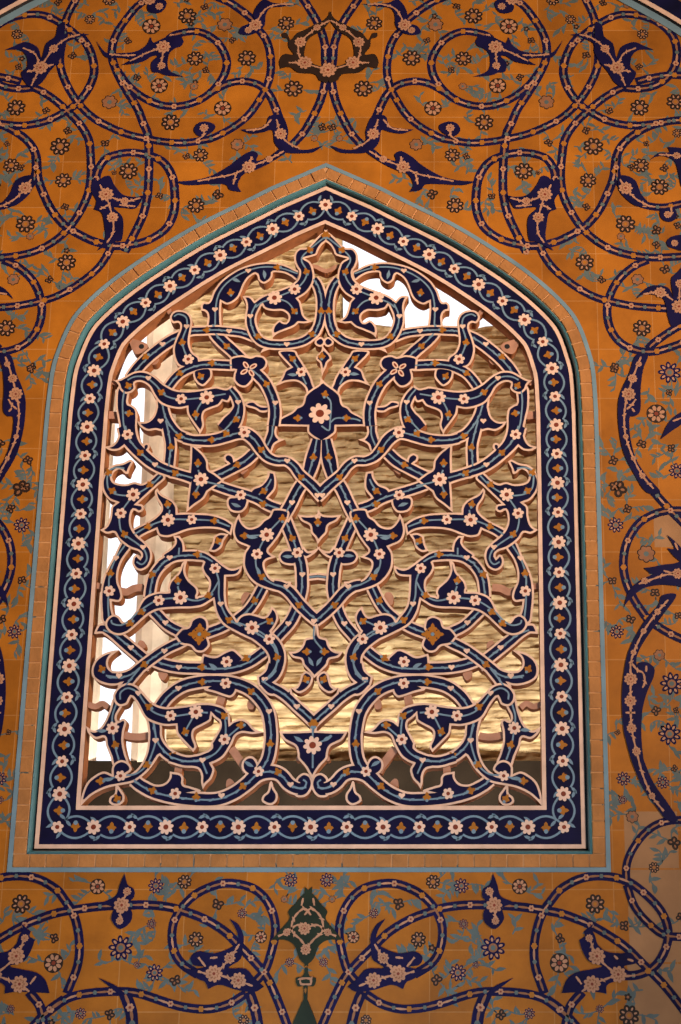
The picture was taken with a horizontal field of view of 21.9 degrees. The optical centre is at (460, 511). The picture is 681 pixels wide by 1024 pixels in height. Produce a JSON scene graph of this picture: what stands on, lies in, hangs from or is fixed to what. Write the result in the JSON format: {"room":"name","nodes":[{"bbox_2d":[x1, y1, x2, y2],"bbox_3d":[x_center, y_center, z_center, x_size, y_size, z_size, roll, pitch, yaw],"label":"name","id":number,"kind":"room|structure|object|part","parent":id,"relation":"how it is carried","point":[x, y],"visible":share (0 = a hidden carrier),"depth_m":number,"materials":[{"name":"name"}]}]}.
{"room":"mosque","nodes":[
{"label":"mosque","id":0,"kind":"room"},
{"bbox_2d":[0,0,680,1023],"bbox_3d":[-0.427,0.365,5.212,5.200,5.900,0.105,0,-19,0],"label":"wall","id":1,"kind":"structure","parent":0,"point":[548,132],"depth_m":5.51,"materials":[{"name":"tile"}]},
{"bbox_2d":[12,168,605,866],"bbox_3d":[-0.427,-0.057,5.307,1.680,2.245,0.008,0,-19,0],"label":"trim","id":2,"kind":"structure","parent":1,"relation":"attached to","point":[20,858],"depth_m":5.18,"materials":[{"name":"brick"}]},
{"bbox_2d":[7,163,610,871],"bbox_3d":[-0.427,-0.055,5.315,1.704,2.271,0.023,0,-19,0],"label":"trim","id":3,"kind":"structure","parent":1,"relation":"attached to","point":[10,868],"depth_m":5.13,"materials":[{"name":"tile"}]},
{"bbox_2d":[26,179,592,853],"bbox_3d":[-0.427,-0.052,5.315,1.606,2.167,0.025,0,-19,0],"label":"trim","id":4,"kind":"structure","parent":1,"relation":"attached to","point":[71,367],"depth_m":5.23,"materials":[{"name":"teal"}]},
{"bbox_2d":[34,186,585,848],"bbox_3d":[-0.427,-0.038,5.350,1.568,2.127,0.066,0,-19,0],"label":"tile border","id":5,"kind":"structure","parent":1,"relation":"attached to","point":[61,822],"depth_m":5.22,"materials":[{"name":"tile"}]},
{"bbox_2d":[80,229,541,805],"bbox_3d":[-0.427,-0.022,5.336,1.356,1.855,0.051,0,-19,0],"label":"lattice screen","id":6,"kind":"object","parent":5,"relation":"attached to","point":[322,413],"visible":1,"depth_m":5.28,"materials":[{"name":"ceramic"}]},
{"bbox_3d":[-1.024,0.650,5.106,0.132,0.209,0.048,0,-19,0],"label":"stem","id":7,"kind":"part","parent":6,"relation":"part of","materials":[{"name":"ceramic"}]},
{"bbox_3d":[-1.031,0.216,5.256,0.087,0.261,0.047,0,-19,0],"label":"stem","id":8,"kind":"part","parent":6,"relation":"part of","materials":[{"name":"ceramic"}]},
{"bbox_3d":[-0.939,0.455,5.173,0.292,0.178,0.050,0,-19,0],"label":"wave stem","id":9,"kind":"part","parent":6,"relation":"part of","materials":[{"name":"ceramic"}]},
{"bbox_3d":[-0.847,0.018,5.324,0.324,0.177,0.048,0,-19,0],"label":"arched stem","id":10,"kind":"part","parent":6,"relation":"part of","materials":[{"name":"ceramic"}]},
{"bbox_3d":[-0.728,0.434,5.181,0.382,0.114,0.048,0,-19,0],"label":"wave stem","id":11,"kind":"part","parent":6,"relation":"part of","materials":[{"name":"ceramic"}]},
{"bbox_3d":[-0.693,-0.133,5.376,0.150,0.115,0.048,0,-19,0],"label":"arched stem","id":12,"kind":"part","parent":6,"relation":"part of","materials":[{"name":"tile"}]},
{"bbox_3d":[-0.657,-0.051,5.347,0.228,0.141,0.048,0,-19,0],"label":"arched stem","id":13,"kind":"part","parent":6,"relation":"part of","materials":[{"name":"tile"}]},
{"bbox_3d":[-0.513,-0.427,5.477,0.122,0.158,0.047,0,-19,0],"label":"stem","id":14,"kind":"part","parent":6,"relation":"part of","materials":[{"name":"tile"}]},
{"bbox_3d":[-0.497,0.210,5.258,0.154,0.417,0.048,0,-19,0],"label":"lobed stem","id":15,"kind":"part","parent":6,"relation":"part of","materials":[{"name":"ceramic"}]},
{"bbox_3d":[-0.491,-0.090,5.360,0.139,0.274,0.049,0,-19,0],"label":"stem","id":16,"kind":"part","parent":6,"relation":"part of","materials":[{"name":"tile"}]},
{"bbox_3d":[-0.358,0.210,5.258,0.154,0.417,0.048,0,-19,0],"label":"lobed stem","id":17,"kind":"part","parent":6,"relation":"part of","materials":[{"name":"ceramic"}]},
{"bbox_3d":[-0.363,-0.090,5.360,0.139,0.274,0.049,0,-19,0],"label":"stem","id":18,"kind":"part","parent":6,"relation":"part of","materials":[{"name":"tile"}]},
{"bbox_3d":[-0.342,-0.427,5.477,0.122,0.158,0.047,0,-19,0],"label":"stem","id":19,"kind":"part","parent":6,"relation":"part of","materials":[{"name":"tile"}]},
{"bbox_3d":[-0.197,-0.051,5.347,0.228,0.141,0.048,0,-19,0],"label":"arched stem","id":20,"kind":"part","parent":6,"relation":"part of","materials":[{"name":"tile"}]},
{"bbox_3d":[-0.162,-0.133,5.376,0.150,0.115,0.048,0,-19,0],"label":"arched stem","id":21,"kind":"part","parent":6,"relation":"part of","materials":[{"name":"tile"}]},
{"bbox_3d":[-0.127,0.434,5.181,0.382,0.114,0.048,0,-19,0],"label":"wave stem","id":22,"kind":"part","parent":6,"relation":"part of","materials":[{"name":"ceramic"}]},
{"bbox_3d":[-0.007,0.018,5.324,0.324,0.177,0.048,0,-19,0],"label":"arched stem","id":23,"kind":"part","parent":6,"relation":"part of","materials":[{"name":"tile"}]},
{"bbox_3d":[0.084,0.455,5.173,0.292,0.178,0.050,0,-19,0],"label":"wave stem","id":24,"kind":"part","parent":6,"relation":"part of","materials":[{"name":"ceramic"}]},
{"bbox_3d":[0.170,0.650,5.106,0.132,0.209,0.048,0,-19,0],"label":"stem","id":25,"kind":"part","parent":6,"relation":"part of","materials":[{"name":"tile"}]},
{"bbox_3d":[0.176,0.216,5.256,0.087,0.261,0.047,0,-19,0],"label":"stem","id":26,"kind":"part","parent":6,"relation":"part of","materials":[{"name":"ceramic"}]},
{"bbox_2d":[0,0,680,35],"bbox_3d":[-0.427,-1.762,5.884,3.414,0.963,0.012,0,-19,0],"label":"trim","id":27,"kind":"structure","parent":1,"relation":"attached to","point":[670,8],"depth_m":5.86,"materials":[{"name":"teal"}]},
{"bbox_2d":[166,225,540,760],"bbox_3d":[0.000,0.100,6.441,2.145,2.600,0.294,0,-19,0],"label":"wall","id":28,"kind":"structure","parent":0,"point":[346,444],"depth_m":6.31,"materials":[{"name":"brick"}]},
{"bbox_2d":[87,761,540,805],"bbox_3d":[-0.277,1.136,5.893,2.900,0.585,0.085,0,-19,0],"label":"trim","id":29,"kind":"structure","parent":28,"relation":"attached to","point":[399,770],"depth_m":5.92,"materials":[{"name":"brown wood"}]},
{"bbox_2d":[88,390,116,760],"bbox_3d":[-1.286,-0.164,6.333,0.081,2.170,0.062,0,-19,0],"label":"timber post","id":30,"kind":"object","parent":29,"relation":"on","point":[99,644],"visible":0.18,"depth_m":6.11,"materials":[{"name":"beige wood"}]},
{"bbox_2d":[131,268,178,761],"bbox_3d":[-1.092,-0.161,6.342,0.165,2.170,0.117,0,-19,0],"label":"timber post","id":31,"kind":"object","parent":29,"relation":"on","point":[152,686],"visible":0.2,"depth_m":6.19,"materials":[{"name":"beige wood"}]}
]}

